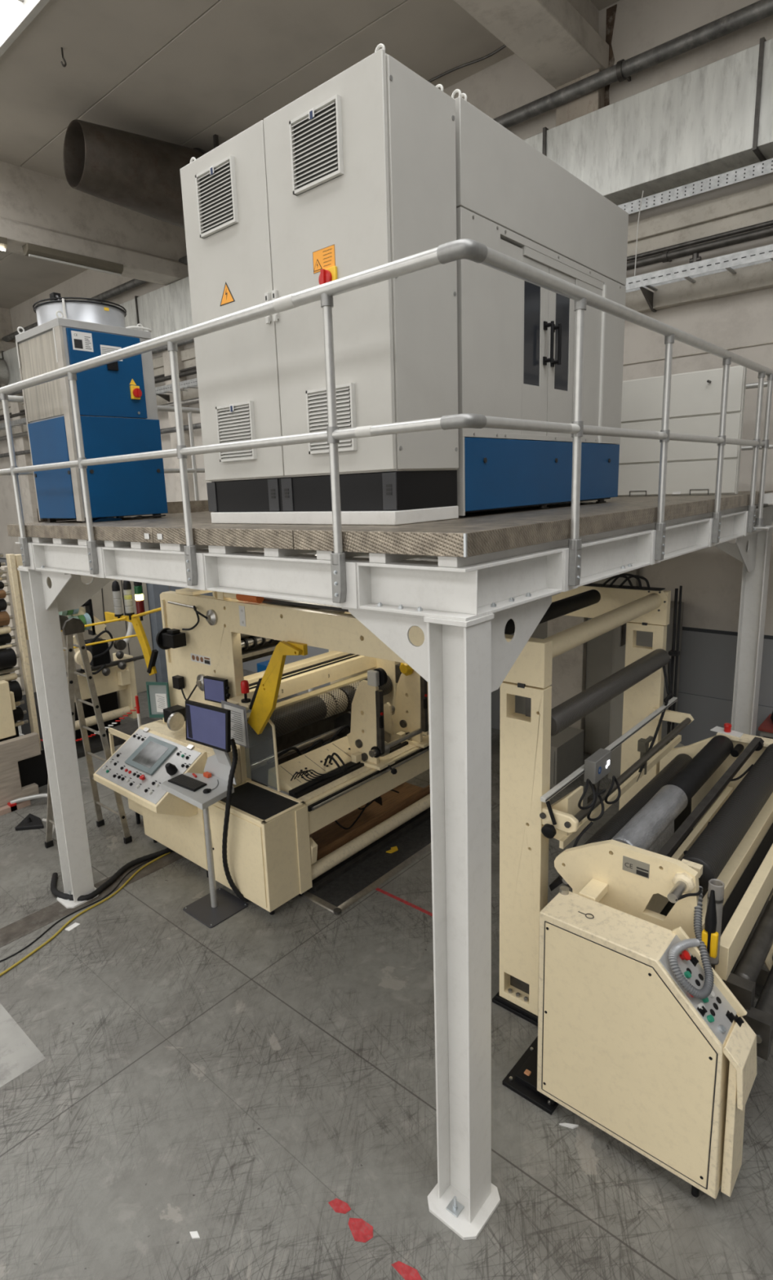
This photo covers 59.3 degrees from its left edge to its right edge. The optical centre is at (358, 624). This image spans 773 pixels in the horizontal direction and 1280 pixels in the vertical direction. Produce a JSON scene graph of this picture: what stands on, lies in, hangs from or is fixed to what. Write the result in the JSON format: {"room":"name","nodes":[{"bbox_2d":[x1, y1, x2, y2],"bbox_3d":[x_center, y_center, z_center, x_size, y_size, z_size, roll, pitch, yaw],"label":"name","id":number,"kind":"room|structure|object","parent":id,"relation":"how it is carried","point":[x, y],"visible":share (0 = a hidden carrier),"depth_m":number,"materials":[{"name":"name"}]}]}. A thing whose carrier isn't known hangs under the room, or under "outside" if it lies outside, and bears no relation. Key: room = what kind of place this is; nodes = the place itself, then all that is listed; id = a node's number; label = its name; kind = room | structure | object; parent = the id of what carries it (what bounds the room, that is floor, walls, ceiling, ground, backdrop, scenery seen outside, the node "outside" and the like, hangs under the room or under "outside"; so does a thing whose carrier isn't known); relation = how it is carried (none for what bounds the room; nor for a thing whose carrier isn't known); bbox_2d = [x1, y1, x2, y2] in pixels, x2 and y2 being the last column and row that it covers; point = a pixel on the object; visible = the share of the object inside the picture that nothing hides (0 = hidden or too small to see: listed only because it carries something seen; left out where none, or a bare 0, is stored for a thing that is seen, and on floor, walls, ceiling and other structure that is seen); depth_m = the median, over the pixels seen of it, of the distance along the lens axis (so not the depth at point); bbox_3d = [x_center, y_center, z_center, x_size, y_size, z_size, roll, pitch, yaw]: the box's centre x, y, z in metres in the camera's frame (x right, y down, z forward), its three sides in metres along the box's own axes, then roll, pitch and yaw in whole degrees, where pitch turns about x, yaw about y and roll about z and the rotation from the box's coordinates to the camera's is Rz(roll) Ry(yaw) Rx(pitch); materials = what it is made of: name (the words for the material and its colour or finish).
{"room":"factory floor","nodes":[
{"label":"factory floor","id":0,"kind":"room"},
{"bbox_2d":[0,0,49,57],"bbox_3d":[-7.992,-7.545,9.047,42.000,0.300,4.200,8,15,41],"label":"skylight","id":1,"kind":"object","parent":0,"point":[19,14],"depth_m":8.40,"materials":[{"name":"paint"}]},
{"bbox_2d":[0,249,88,308],"bbox_3d":[-8.459,-9.090,16.665,9.400,0.220,3.761,8,15,41],"label":"ceiling","id":2,"kind":"structure","parent":0,"point":[23,277],"depth_m":17.93,"materials":[{"name":"concrete"}]},
{"bbox_2d":[0,0,514,180],"bbox_3d":[-2.030,-7.979,9.962,8.850,0.220,5.236,8,15,41],"label":"ceiling","id":3,"kind":"structure","parent":0,"point":[235,51],"depth_m":9.27,"materials":[{"name":"concrete"}]},
{"bbox_2d":[62,119,218,230],"bbox_3d":[-2.953,-7.476,11.557,3.781,1.332,1.260,-12,15,-41],"label":"duct","id":4,"kind":"object","parent":3,"relation":"hanging from","point":[140,173],"visible":0.57,"depth_m":10.63,"materials":[{"name":"metal"}]},
{"bbox_2d":[427,44,506,82],"bbox_3d":[1.226,-7.894,9.735,2.703,0.086,0.090,8,15,41],"label":"cable","id":5,"kind":"object","parent":3,"relation":"attached to","point":[504,46],"visible":0.56,"depth_m":9.46,"materials":[{"name":"metal"}]},
{"bbox_2d":[0,625,772,1279],"bbox_3d":[-10.539,3.140,7.890,42.000,0.200,23.000,8,15,41],"label":"floor","id":6,"kind":"structure","parent":0,"point":[240,1077],"depth_m":4.55,"materials":[{"name":"concrete"}]},
{"bbox_2d":[0,1003,45,1088],"bbox_3d":[-3.457,3.409,4.680,1.020,0.002,2.140,8,15,41],"label":"floor marking","id":7,"kind":"object","parent":6,"relation":"on","point":[19,1054],"depth_m":5.19,"materials":[{"name":"paint"}]},
{"bbox_2d":[0,552,48,816],"bbox_3d":[-6.018,1.021,8.204,0.950,3.470,4.360,8,15,41],"label":"frame","id":8,"kind":"object","parent":6,"relation":"on","point":[23,763],"visible":0.98,"depth_m":9.38,"materials":[{"name":"beige paint"}]},
{"bbox_2d":[15,813,44,831],"bbox_3d":[-4.243,2.534,8.852,0.348,0.110,0.395,-4,12,-7],"label":"chock","id":9,"kind":"object","parent":6,"relation":"on","point":[30,821],"visible":1,"depth_m":8.72,"materials":[{"name":"rubber"}]},
{"bbox_2d":[7,793,55,835],"bbox_3d":[-4.110,2.480,8.945,1.410,0.168,0.543,8,15,41],"label":"frame","id":10,"kind":"object","parent":6,"relation":"on","point":[13,802],"visible":0.67,"depth_m":9.25,"materials":[{"name":"metal"}]},
{"bbox_2d":[0,565,84,695],"bbox_3d":[-5.826,0.330,12.731,0.200,3.000,1.280,8,15,41],"label":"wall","id":11,"kind":"structure","parent":6,"relation":"on","point":[10,610],"depth_m":12.26,"materials":[{"name":"paint"}]},
{"bbox_2d":[80,548,213,694],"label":"door","id":12,"kind":"structure","parent":11,"relation":"attached to","point":[104,600],"depth_m":14.29,"materials":[{"name":"metal"}]},
{"bbox_2d":[18,695,141,741],"bbox_3d":[-4.030,1.575,9.757,3.231,1.610,0.240,6,14,36],"label":"barrier post","id":13,"kind":"object","parent":6,"relation":"on","point":[136,697],"visible":0.36,"depth_m":8.79,"materials":[{"name":"red plastic"}]},
{"bbox_2d":[0,852,170,976],"bbox_3d":[-3.014,2.990,6.588,0.424,0.022,3.222,6,14,36],"label":"cable","id":14,"kind":"object","parent":6,"relation":"on","point":[164,855],"visible":1,"depth_m":6.82,"materials":[{"name":"rubber"}]},
{"bbox_2d":[44,614,132,848],"bbox_3d":[-3.341,1.285,7.963,0.730,2.839,0.750,8,15,41],"label":"step ladder","id":15,"kind":"object","parent":6,"relation":"on","point":[71,626],"visible":0.64,"depth_m":7.94,"materials":[{"name":"metal"}]},
{"bbox_2d":[17,595,161,758],"bbox_3d":[-3.524,0.776,10.468,4.907,2.849,1.866,8,15,41],"label":"machine","id":16,"kind":"object","parent":6,"relation":"on","point":[117,676],"visible":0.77,"depth_m":11.44,"materials":[{"name":"beige paint"}]},
{"bbox_2d":[80,599,95,635],"bbox_3d":[-4.658,-0.077,10.992,0.150,0.600,0.670,8,15,41],"label":"spindle","id":17,"kind":"object","parent":16,"relation":"attached to","point":[88,604],"visible":0.3,"depth_m":11.16,"materials":[{"name":"metal"}]},
{"bbox_2d":[111,580,123,621],"bbox_3d":[-3.493,-0.345,9.800,0.122,0.590,0.122,8,15,41],"label":"tower","id":18,"kind":"object","parent":16,"relation":"on","point":[115,585],"visible":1,"depth_m":9.73,"materials":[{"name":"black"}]},
{"bbox_2d":[123,580,134,620],"bbox_3d":[-3.257,-0.358,9.579,0.122,0.585,0.122,8,15,41],"label":"tower","id":19,"kind":"object","parent":16,"relation":"on","point":[126,584],"visible":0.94,"depth_m":9.52,"materials":[{"name":"white"}]},
{"bbox_2d":[133,581,146,620],"bbox_3d":[-3.036,-0.373,9.371,0.122,0.640,0.122,8,15,41],"label":"tower","id":20,"kind":"object","parent":16,"relation":"attached to","point":[138,588],"visible":0.78,"depth_m":9.33,"materials":[{"name":"multicoloured"}]},
{"bbox_2d":[0,850,183,947],"bbox_3d":[-3.618,3.068,6.380,0.300,0.003,5.100,8,15,41],"label":"trim","id":21,"kind":"structure","parent":6,"relation":"on","point":[51,913],"depth_m":6.95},
{"bbox_2d":[0,857,156,962],"bbox_3d":[-3.050,2.964,6.745,0.345,0.014,3.010,7,15,37],"label":"cable","id":22,"kind":"object","parent":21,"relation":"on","point":[127,873],"visible":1,"depth_m":6.89,"materials":[{"name":"rubber"}]},
{"bbox_2d":[50,848,173,901],"bbox_3d":[-2.614,2.754,7.543,1.498,0.066,0.685,-8,13,-25],"label":"hose","id":23,"kind":"object","parent":6,"relation":"on","point":[55,891],"visible":0.88,"depth_m":7.38,"materials":[{"name":"rubber"}]},
{"bbox_2d":[107,716,157,755],"bbox_3d":[-2.997,1.899,9.467,0.690,1.010,0.600,8,15,41],"label":"side table","id":24,"kind":"object","parent":6,"relation":"on","point":[124,731],"visible":0.38,"depth_m":9.38,"materials":[{"name":"metal"}]},
{"bbox_2d":[93,719,312,915],"bbox_3d":[-1.955,2.033,7.532,2.981,1.439,1.017,8,15,41],"label":"console","id":25,"kind":"object","parent":6,"relation":"on","point":[268,857],"visible":0.91,"depth_m":7.04,"materials":[{"name":"beige paint"}]},
{"bbox_2d":[146,681,170,723],"bbox_3d":[-2.368,1.124,8.213,0.480,0.980,0.100,8,15,41],"label":"frame","id":26,"kind":"object","parent":25,"relation":"on","point":[157,693],"visible":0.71,"depth_m":8.15,"materials":[{"name":"green plastic"}]},
{"bbox_2d":[164,762,177,775],"bbox_3d":[-1.987,1.524,7.175,0.110,0.141,0.128,8,15,41],"label":"desk phone","id":27,"kind":"object","parent":25,"relation":"on","point":[171,769],"visible":1,"depth_m":7.13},
{"bbox_2d":[268,718,280,791],"bbox_3d":[-1.042,1.255,7.171,0.535,0.936,0.032,8,15,41],"label":"guard","id":28,"kind":"object","parent":25,"relation":"on","point":[270,722],"visible":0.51,"depth_m":7.01,"materials":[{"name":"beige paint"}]},
{"bbox_2d":[160,747,248,928],"bbox_3d":[-1.586,1.929,6.819,0.785,1.899,0.530,8,15,41],"label":"stand","id":29,"kind":"object","parent":6,"relation":"on","point":[219,905],"visible":0.88,"depth_m":6.80,"materials":[{"name":"metal"}]},
{"bbox_2d":[168,773,206,791],"bbox_3d":[-1.727,1.591,6.841,0.444,0.020,0.186,7,15,38],"label":"keyboard","id":30,"kind":"object","parent":29,"relation":"on","point":[184,781],"visible":1,"depth_m":6.81,"materials":[{"name":"plastic"}]},
{"bbox_2d":[160,772,234,809],"bbox_3d":[-1.593,1.637,6.795,0.745,0.060,0.469,8,15,41],"label":"tray","id":31,"kind":"object","parent":29,"relation":"on","point":[201,800],"depth_m":6.67,"materials":[{"name":"metal"}]},
{"bbox_2d":[185,699,231,752],"bbox_3d":[-1.454,0.967,6.498,0.734,0.450,0.044,8,15,41],"label":"computer monitor","id":32,"kind":"object","parent":29,"relation":"attached to","point":[206,725],"visible":1,"depth_m":6.45,"materials":[{"name":"plastic"}]},
{"bbox_2d":[222,738,249,902],"bbox_3d":[-1.216,2.000,6.789,0.229,1.733,0.334,8,15,41],"label":"hose","id":33,"kind":"object","parent":6,"relation":"on","point":[230,781],"visible":0.92,"depth_m":6.66,"materials":[{"name":"rubber"}]},
{"bbox_2d":[276,686,321,702],"bbox_3d":[-1.277,1.383,12.940,2.160,0.500,0.500,8,15,41],"label":"storage shelf","id":34,"kind":"object","parent":6,"relation":"on","point":[316,687],"visible":0.02,"depth_m":12.60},
{"bbox_2d":[256,659,270,672],"bbox_3d":[-1.719,0.918,13.201,0.400,0.360,0.350,8,15,41],"label":"crate","id":35,"kind":"object","parent":34,"relation":"on","point":[262,666],"visible":0.2,"depth_m":13.12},
{"bbox_2d":[328,1198,351,1213],"bbox_3d":[-0.113,3.417,3.982,0.130,0.002,0.080,8,15,41],"label":"paint","id":36,"kind":"object","parent":6,"relation":"on","point":[338,1206],"visible":1,"depth_m":3.98,"materials":[{"name":"paint"}]},
{"bbox_2d":[347,1217,373,1243],"bbox_3d":[0.009,3.440,3.847,0.149,0.002,0.124,-1,12,6],"label":"paint","id":37,"kind":"object","parent":6,"relation":"on","point":[362,1231],"visible":1,"depth_m":3.85,"materials":[{"name":"paint"}]},
{"bbox_2d":[6,490,772,1240],"bbox_3d":[0.774,0.693,7.375,5.357,3.913,6.410,8,15,41],"label":"platform","id":38,"kind":"object","parent":6,"relation":"on","point":[493,568],"visible":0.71,"depth_m":3.85,"materials":[{"name":"metal"}]},
{"bbox_2d":[15,292,168,522],"bbox_3d":[-2.529,-2.057,6.504,0.972,2.076,0.945,8,15,41],"label":"chiller","id":39,"kind":"object","parent":38,"relation":"on","point":[117,401],"visible":0.97,"depth_m":6.21,"materials":[{"name":"blue"}]},
{"bbox_2d":[129,385,140,399],"bbox_3d":[-2.089,-2.170,6.329,0.030,0.120,0.085,8,15,41],"label":"switch","id":40,"kind":"object","parent":39,"relation":"attached to","point":[133,388],"depth_m":6.30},
{"bbox_2d":[0,395,208,522],"bbox_3d":[-1.287,-2.002,8.716,0.059,1.415,6.360,8,15,41],"label":"guard rail","id":41,"kind":"object","parent":38,"relation":"attached to","point":[197,505],"visible":0.15,"depth_m":7.88,"materials":[{"name":"metal"}]},
{"bbox_2d":[92,517,122,522],"bbox_3d":[-2.413,-0.996,6.389,0.180,0.034,0.300,8,15,41],"label":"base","id":42,"kind":"object","parent":38,"relation":"on","point":[96,519],"visible":0.71,"depth_m":6.33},
{"bbox_2d":[179,43,458,524],"bbox_3d":[-0.304,-1.894,4.391,1.806,2.424,0.695,8,15,41],"label":"tall cabinet","id":43,"kind":"object","parent":38,"relation":"on","point":[357,173],"visible":0.95,"depth_m":3.94,"materials":[{"name":"metal"}]},
{"bbox_2d":[195,155,239,238],"bbox_3d":[-0.908,-2.722,4.325,0.372,0.370,0.030,8,15,41],"label":"vent grille","id":44,"kind":"object","parent":43,"relation":"attached to","point":[217,187],"depth_m":4.32,"materials":[{"name":"beige plastic"}]},
{"bbox_2d":[215,400,257,462],"bbox_3d":[-0.833,-1.305,4.597,0.372,0.370,0.030,8,15,41],"label":"vent grille","id":45,"kind":"object","parent":43,"relation":"attached to","point":[237,420],"depth_m":4.58,"materials":[{"name":"beige plastic"}]},
{"bbox_2d":[288,93,343,195],"bbox_3d":[-0.236,-2.627,3.726,0.372,0.370,0.030,8,15,41],"label":"vent grille","id":46,"kind":"object","parent":43,"relation":"attached to","point":[316,135],"depth_m":3.72,"materials":[{"name":"beige plastic"}]},
{"bbox_2d":[324,266,337,280],"bbox_3d":[-0.165,-1.956,3.828,0.105,0.110,0.020,8,15,41],"label":"switch","id":47,"kind":"object","parent":43,"relation":"attached to","point":[331,272],"depth_m":3.80,"materials":[{"name":"plastic"}]},
{"bbox_2d":[305,382,357,453],"bbox_3d":[-0.165,-1.210,4.002,0.372,0.370,0.030,8,15,41],"label":"vent grille","id":48,"kind":"object","parent":43,"relation":"attached to","point":[346,393],"depth_m":3.98,"materials":[{"name":"beige plastic"}]},
{"bbox_2d":[0,238,772,603],"bbox_3d":[0.378,-1.554,6.588,5.264,1.585,5.492,8,15,41],"label":"guard rail","id":49,"kind":"object","parent":38,"relation":"attached to","point":[472,250],"visible":1,"depth_m":3.90,"materials":[{"name":"metal"}]},
{"bbox_2d":[451,88,628,517],"bbox_3d":[0.835,-2.200,5.577,1.823,2.463,2.530,8,15,41],"label":"enclosure","id":50,"kind":"object","parent":38,"relation":"on","point":[516,336],"visible":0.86,"depth_m":4.72,"materials":[{"name":"metal"}]},
{"bbox_2d":[617,365,746,496],"bbox_3d":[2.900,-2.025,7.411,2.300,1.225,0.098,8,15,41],"label":"cabinet","id":51,"kind":"object","parent":38,"relation":"on","point":[695,409],"visible":0.43,"depth_m":6.96,"materials":[{"name":"metal"}]},
{"bbox_2d":[741,381,772,523],"bbox_3d":[2.974,-2.083,8.656,6.450,1.565,1.000,8,15,41],"label":"guard rail","id":52,"kind":"object","parent":38,"relation":"attached to","point":[768,497],"visible":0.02,"depth_m":7.65,"materials":[{"name":"metal"}]},
{"bbox_2d":[302,800,496,915],"bbox_3d":[0.569,2.564,7.974,0.620,0.026,3.020,8,15,41],"label":"platform","id":53,"kind":"object","parent":6,"relation":"on","point":[356,883],"visible":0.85,"depth_m":7.43,"materials":[{"name":"metal"}]},
{"bbox_2d":[375,888,432,916],"bbox_3d":[0.692,2.839,6.660,1.360,0.002,0.040,8,15,41],"label":"floor marking","id":54,"kind":"object","parent":6,"relation":"on","point":[428,913],"depth_m":6.85,"materials":[{"name":"paint"}]},
{"bbox_2d":[391,1261,422,1279],"bbox_3d":[0.270,3.474,3.627,0.200,0.002,0.080,8,15,41],"label":"paint","id":55,"kind":"object","parent":6,"relation":"on","point":[407,1273],"visible":1,"depth_m":3.64,"materials":[{"name":"paint"}]},
{"bbox_2d":[155,586,671,1026],"bbox_3d":[0.397,1.075,7.477,4.946,3.154,3.223,8,15,41],"label":"machine","id":56,"kind":"object","parent":6,"relation":"on","point":[351,768],"visible":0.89,"depth_m":7.10,"materials":[{"name":"beige paint"}]},
{"bbox_2d":[203,675,230,703],"bbox_3d":[-1.499,0.695,7.292,0.421,0.290,0.122,8,15,41],"label":"computer monitor","id":57,"kind":"object","parent":56,"relation":"attached to","point":[215,689],"visible":0.94,"depth_m":7.24,"materials":[{"name":"plastic"}]},
{"bbox_2d":[221,700,248,748],"bbox_3d":[-1.231,1.014,7.076,0.410,0.440,0.186,8,15,41],"label":"paper pad","id":58,"kind":"object","parent":56,"relation":"attached to","point":[239,731],"visible":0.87,"depth_m":6.96,"materials":[{"name":"grey"}]},
{"bbox_2d":[231,711,243,742],"bbox_3d":[-1.267,1.042,6.987,0.200,0.304,0.001,8,15,41],"label":"print","id":59,"kind":"object","parent":58,"relation":"attached to","point":[237,717],"depth_m":6.98,"materials":[{"name":"white"}]},
{"bbox_2d":[247,675,392,747],"bbox_3d":[-0.484,1.034,8.483,0.305,0.305,2.600,8,15,41],"label":"roll","id":60,"kind":"object","parent":56,"relation":"in","point":[286,719],"visible":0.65,"depth_m":8.19,"materials":[{"name":"metal"}]},
{"bbox_2d":[539,707,693,848],"bbox_3d":[2.233,1.211,5.870,0.470,0.385,2.804,8,15,41],"label":"bar","id":61,"kind":"object","parent":56,"relation":"attached to","point":[562,820],"visible":0.94,"depth_m":5.17,"materials":[{"name":"beige paint"}]},
{"bbox_2d":[582,573,665,591],"bbox_3d":[2.595,-0.460,6.941,1.000,0.158,0.150,8,15,41],"label":"cables","id":62,"kind":"object","parent":56,"relation":"on","point":[624,575],"visible":1,"depth_m":6.81,"materials":[{"name":"rubber"}]},
{"bbox_2d":[666,585,682,745],"bbox_3d":[3.201,0.864,6.969,0.100,2.550,0.119,8,15,41],"label":"vertical conduit","id":63,"kind":"object","parent":56,"relation":"attached to","point":[673,652],"visible":0.63,"depth_m":6.86,"materials":[{"name":"metal"}]},
{"bbox_2d":[550,726,584,788],"bbox_3d":[2.653,1.833,9.713,0.800,0.600,0.865,8,15,41],"label":"box","id":64,"kind":"object","parent":6,"relation":"on","point":[566,752],"visible":0.32,"depth_m":9.39,"materials":[{"name":"metal"}]},
{"bbox_2d":[502,732,772,1115],"bbox_3d":[2.795,2.155,5.200,2.050,1.760,3.430,8,15,41],"label":"machine","id":65,"kind":"object","parent":6,"relation":"on","point":[722,842],"visible":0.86,"depth_m":4.71,"materials":[{"name":"beige paint"}]},
{"bbox_2d":[540,665,677,847],"bbox_3d":[2.313,1.120,5.767,0.309,1.010,2.820,7,15,40],"label":"rail","id":66,"kind":"object","parent":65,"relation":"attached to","point":[597,766],"visible":0.95,"depth_m":5.23,"materials":[{"name":"grey metal"}]},
{"bbox_2d":[612,784,688,853],"bbox_3d":[2.148,1.579,5.055,0.223,0.397,1.175,8,15,41],"label":"roll","id":67,"kind":"object","parent":65,"relation":"on","point":[652,826],"visible":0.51,"depth_m":4.99,"materials":[{"name":"metal"}]},
{"bbox_2d":[701,889,718,958],"bbox_3d":[2.070,1.754,3.979,0.085,0.410,0.065,8,15,41],"label":"tool","id":68,"kind":"object","parent":65,"relation":"on","point":[709,935],"visible":0.88,"depth_m":3.96,"materials":[{"name":"plastic"}]},
{"bbox_2d":[706,893,724,965],"bbox_3d":[2.169,1.817,4.141,0.087,0.535,0.087,8,15,41],"label":"clear tube","id":69,"kind":"object","parent":65,"relation":"on","point":[719,899],"visible":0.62,"depth_m":4.12,"materials":[{"name":"grey plastic"}]},
{"bbox_2d":[710,726,743,737],"bbox_3d":[3.558,1.031,6.527,0.141,0.008,0.274,-12,15,-38],"label":"paper stack","id":70,"kind":"object","parent":65,"relation":"on","point":[717,729],"visible":0.93,"depth_m":6.50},
{"bbox_2d":[715,822,772,940],"bbox_3d":[3.007,1.881,5.152,0.100,0.060,2.200,8,15,41],"label":"rail","id":71,"kind":"object","parent":65,"relation":"on","point":[735,895],"depth_m":4.98,"materials":[{"name":"metal"}]},
{"bbox_2d":[608,600,684,779],"bbox_3d":[3.920,0.924,9.289,0.650,2.450,0.765,8,15,41],"label":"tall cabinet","id":72,"kind":"object","parent":6,"relation":"on","point":[644,638],"visible":0.21,"depth_m":9.12,"materials":[{"name":"metal"}]},
{"bbox_2d":[537,885,756,1199],"bbox_3d":[1.727,2.545,4.162,1.200,1.495,0.339,8,15,41],"label":"cabinet","id":73,"kind":"object","parent":6,"relation":"on","point":[669,1073],"visible":0.93,"depth_m":3.99,"materials":[{"name":"metal"}]},
{"bbox_2d":[668,885,714,999],"bbox_3d":[1.977,1.830,3.993,0.235,0.394,0.678,4,13,29],"label":"coiled hose","id":74,"kind":"object","parent":73,"relation":"on","point":[703,993],"visible":0.96,"depth_m":3.89,"materials":[{"name":"plastic"}]},
{"bbox_2d":[689,955,698,967],"bbox_3d":[1.964,1.965,3.965,0.047,0.047,0.048,8,15,41],"label":"switch","id":75,"kind":"object","parent":73,"relation":"attached to","point":[694,962],"depth_m":3.96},
{"bbox_2d":[697,1005,706,1017],"bbox_3d":[1.900,2.130,3.745,0.047,0.047,0.048,8,15,41],"label":"switch","id":76,"kind":"object","parent":73,"relation":"attached to","point":[701,1010],"depth_m":3.74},
{"bbox_2d":[725,1010,735,1023],"bbox_3d":[2.103,2.212,3.827,0.047,0.047,0.048,8,15,41],"label":"switch","id":77,"kind":"object","parent":73,"relation":"attached to","point":[731,1018],"depth_m":3.82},
{"bbox_2d":[734,1014,744,1026],"bbox_3d":[2.157,2.243,3.840,0.047,0.047,0.048,8,15,41],"label":"switch","id":78,"kind":"object","parent":73,"relation":"attached to","point":[739,1021],"depth_m":3.83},
{"bbox_2d":[758,713,772,738],"bbox_3d":[5.324,1.763,8.278,0.730,1.099,0.620,8,15,41],"label":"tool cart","id":79,"kind":"object","parent":6,"relation":"on","point":[766,728],"visible":0.29,"depth_m":8.18,"materials":[{"name":"metal"}]},
{"bbox_2d":[0,0,772,746],"bbox_3d":[-2.962,-3.843,15.280,42.000,9.930,0.250,8,15,41],"label":"wall","id":80,"kind":"structure","parent":0,"point":[710,579],"depth_m":8.81,"materials":[{"name":"paint"}]},
{"bbox_2d":[0,236,7,250],"bbox_3d":[-6.885,-6.482,11.184,0.240,0.200,2.000,8,15,41],"label":"lamp","id":81,"kind":"object","parent":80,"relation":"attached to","point":[3,241],"visible":1,"depth_m":11.80,"materials":[{"name":"beige"}]},
{"bbox_2d":[0,306,16,352],"bbox_3d":[-18.576,-7.259,12.822,0.650,1.580,23.000,8,15,41],"label":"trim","id":82,"kind":"structure","parent":80,"relation":"attached to","point":[6,327],"depth_m":20.85,"materials":[{"name":"concrete"}]},
{"bbox_2d":[9,392,38,523],"bbox_3d":[-10.726,-4.247,22.057,0.580,8.620,0.200,8,15,41],"label":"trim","id":83,"kind":"structure","parent":80,"relation":"attached to","point":[22,443],"depth_m":21.79,"materials":[{"name":"metal"}]},
{"bbox_2d":[22,242,123,275],"bbox_3d":[-5.363,-6.878,12.828,0.240,0.200,1.850,8,15,41],"label":"lamp","id":84,"kind":"object","parent":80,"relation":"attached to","point":[31,250],"visible":1,"depth_m":12.69,"materials":[{"name":"beige plastic"}]},
{"bbox_2d":[0,160,188,285],"bbox_3d":[-11.449,-6.248,6.470,0.650,1.580,23.000,8,15,41],"label":"beam","id":85,"kind":"structure","parent":80,"relation":"attached to","point":[37,208],"depth_m":12.89,"materials":[{"name":"concrete"}]},
{"bbox_2d":[0,396,199,440],"bbox_3d":[-8.827,-5.728,19.735,21.000,0.140,0.140,8,15,41],"label":"pipe","id":86,"kind":"object","parent":80,"relation":"attached to","point":[193,401],"visible":0.02,"depth_m":15.64,"materials":[{"name":"metal"}]},
{"bbox_2d":[0,422,201,457],"bbox_3d":[-8.699,-5.208,19.811,19.200,0.120,0.120,8,15,41],"label":"pipe","id":87,"kind":"object","parent":80,"relation":"attached to","point":[197,425],"visible":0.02,"depth_m":16.07,"materials":[{"name":"metal"}]},
{"bbox_2d":[8,337,194,395],"bbox_3d":[-8.877,-6.972,19.481,21.000,0.100,0.100,8,15,41],"label":"pipe","id":88,"kind":"object","parent":80,"relation":"attached to","point":[190,340],"visible":0.02,"depth_m":15.50,"materials":[{"name":"metal"}]},
{"bbox_2d":[162,345,195,513],"bbox_3d":[-4.156,-3.315,16.201,0.580,8.620,0.200,8,15,41],"label":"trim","id":89,"kind":"structure","parent":80,"relation":"attached to","point":[166,355],"depth_m":15.88,"materials":[{"name":"metal"}]},
{"bbox_2d":[0,36,772,384],"bbox_3d":[-5.188,-7.112,16.041,32.980,1.060,0.470,8,15,41],"label":"ventilation duct","id":90,"kind":"object","parent":80,"relation":"attached to","point":[715,117],"visible":0.33,"depth_m":8.01,"materials":[{"name":"metal"}]},
{"bbox_2d":[0,357,8,387],"bbox_3d":[-11.213,-7.690,20.554,0.899,0.899,0.900,2,12,18],"label":"exhaust nozzle","id":91,"kind":"object","parent":90,"relation":"attached to","point":[4,371],"visible":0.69,"depth_m":20.61,"materials":[{"name":"metal"}]},
{"bbox_2d":[617,157,772,214],"bbox_3d":[4.989,-5.007,7.089,5.600,0.140,0.020,8,15,41],"label":"cable tray","id":92,"kind":"object","parent":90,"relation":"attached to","point":[763,167],"visible":0.68,"depth_m":7.95,"materials":[{"name":"white"}]},
{"bbox_2d":[0,182,772,436],"bbox_3d":[-3.151,-5.273,14.841,42.000,1.720,0.140,8,15,41],"label":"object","id":93,"kind":"structure","parent":80,"relation":"attached to","point":[753,206],"depth_m":8.24,"materials":[{"name":"paint"}]},
{"bbox_2d":[0,244,772,431],"bbox_3d":[-3.652,-5.213,15.043,29.000,0.360,0.540,8,15,41],"label":"cable tray","id":94,"kind":"object","parent":80,"relation":"attached to","point":[729,262],"visible":0.2,"depth_m":8.11,"materials":[{"name":"metal"}]},
{"bbox_2d":[0,225,772,420],"bbox_3d":[-4.323,-5.733,15.720,31.000,0.125,0.248,8,15,41],"label":"conduit pipe","id":95,"kind":"object","parent":80,"relation":"attached to","point":[665,256],"visible":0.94,"depth_m":8.19,"materials":[{"name":"metal"}]},
{"bbox_2d":[0,219,772,417],"bbox_3d":[-4.327,-5.830,15.699,31.000,0.056,0.056,8,15,41],"label":"conduit pipe","id":96,"kind":"object","parent":80,"relation":"attached to","point":[770,223],"visible":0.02,"depth_m":8.20,"materials":[{"name":"metal"}]},
{"bbox_2d":[1,0,772,342],"bbox_3d":[-5.193,-8.001,15.893,33.000,0.212,0.371,8,15,41],"label":"pipe","id":97,"kind":"object","parent":80,"relation":"attached to","point":[759,10],"visible":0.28,"depth_m":8.20,"materials":[{"name":"metal"}]},
{"bbox_2d":[453,0,608,88],"bbox_3d":[-4.763,-5.572,0.447,0.650,1.020,23.000,8,15,41],"label":"beam","id":98,"kind":"structure","parent":80,"relation":"attached to","point":[561,40],"depth_m":7.95,"materials":[{"name":"concrete"}]},
{"bbox_2d":[546,615,587,743],"bbox_3d":[3.092,-1.692,9.886,0.580,7.400,0.200,8,15,41],"label":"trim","id":99,"kind":"structure","parent":80,"relation":"attached to","point":[568,668],"depth_m":10.25,"materials":[{"name":"metal"}]},
{"bbox_2d":[515,568,639,754],"bbox_3d":[3.235,0.264,10.283,1.880,3.400,0.115,8,15,41],"label":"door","id":100,"kind":"structure","parent":80,"relation":"in","point":[599,649],"depth_m":10.10,"materials":[{"name":"metal"}]},
{"bbox_2d":[555,68,604,126],"bbox_3d":[2.912,-6.186,8.969,0.580,1.780,0.200,8,15,41],"label":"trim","id":101,"kind":"structure","parent":80,"relation":"attached to","point":[592,101],"depth_m":8.75,"materials":[{"name":"paint"}]},
{"bbox_2d":[604,3,617,106],"bbox_3d":[3.201,-6.910,8.656,0.130,1.700,0.015,8,15,41],"label":"trim","id":102,"kind":"structure","parent":80,"relation":"attached to","point":[611,11],"depth_m":8.56,"materials":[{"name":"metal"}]},
{"bbox_2d":[590,0,619,10],"bbox_3d":[7.111,-7.099,3.861,12.620,0.220,2.136,8,15,41],"label":"ceiling","id":103,"kind":"structure","parent":0,"point":[599,4],"depth_m":8.46,"materials":[{"name":"concrete"}]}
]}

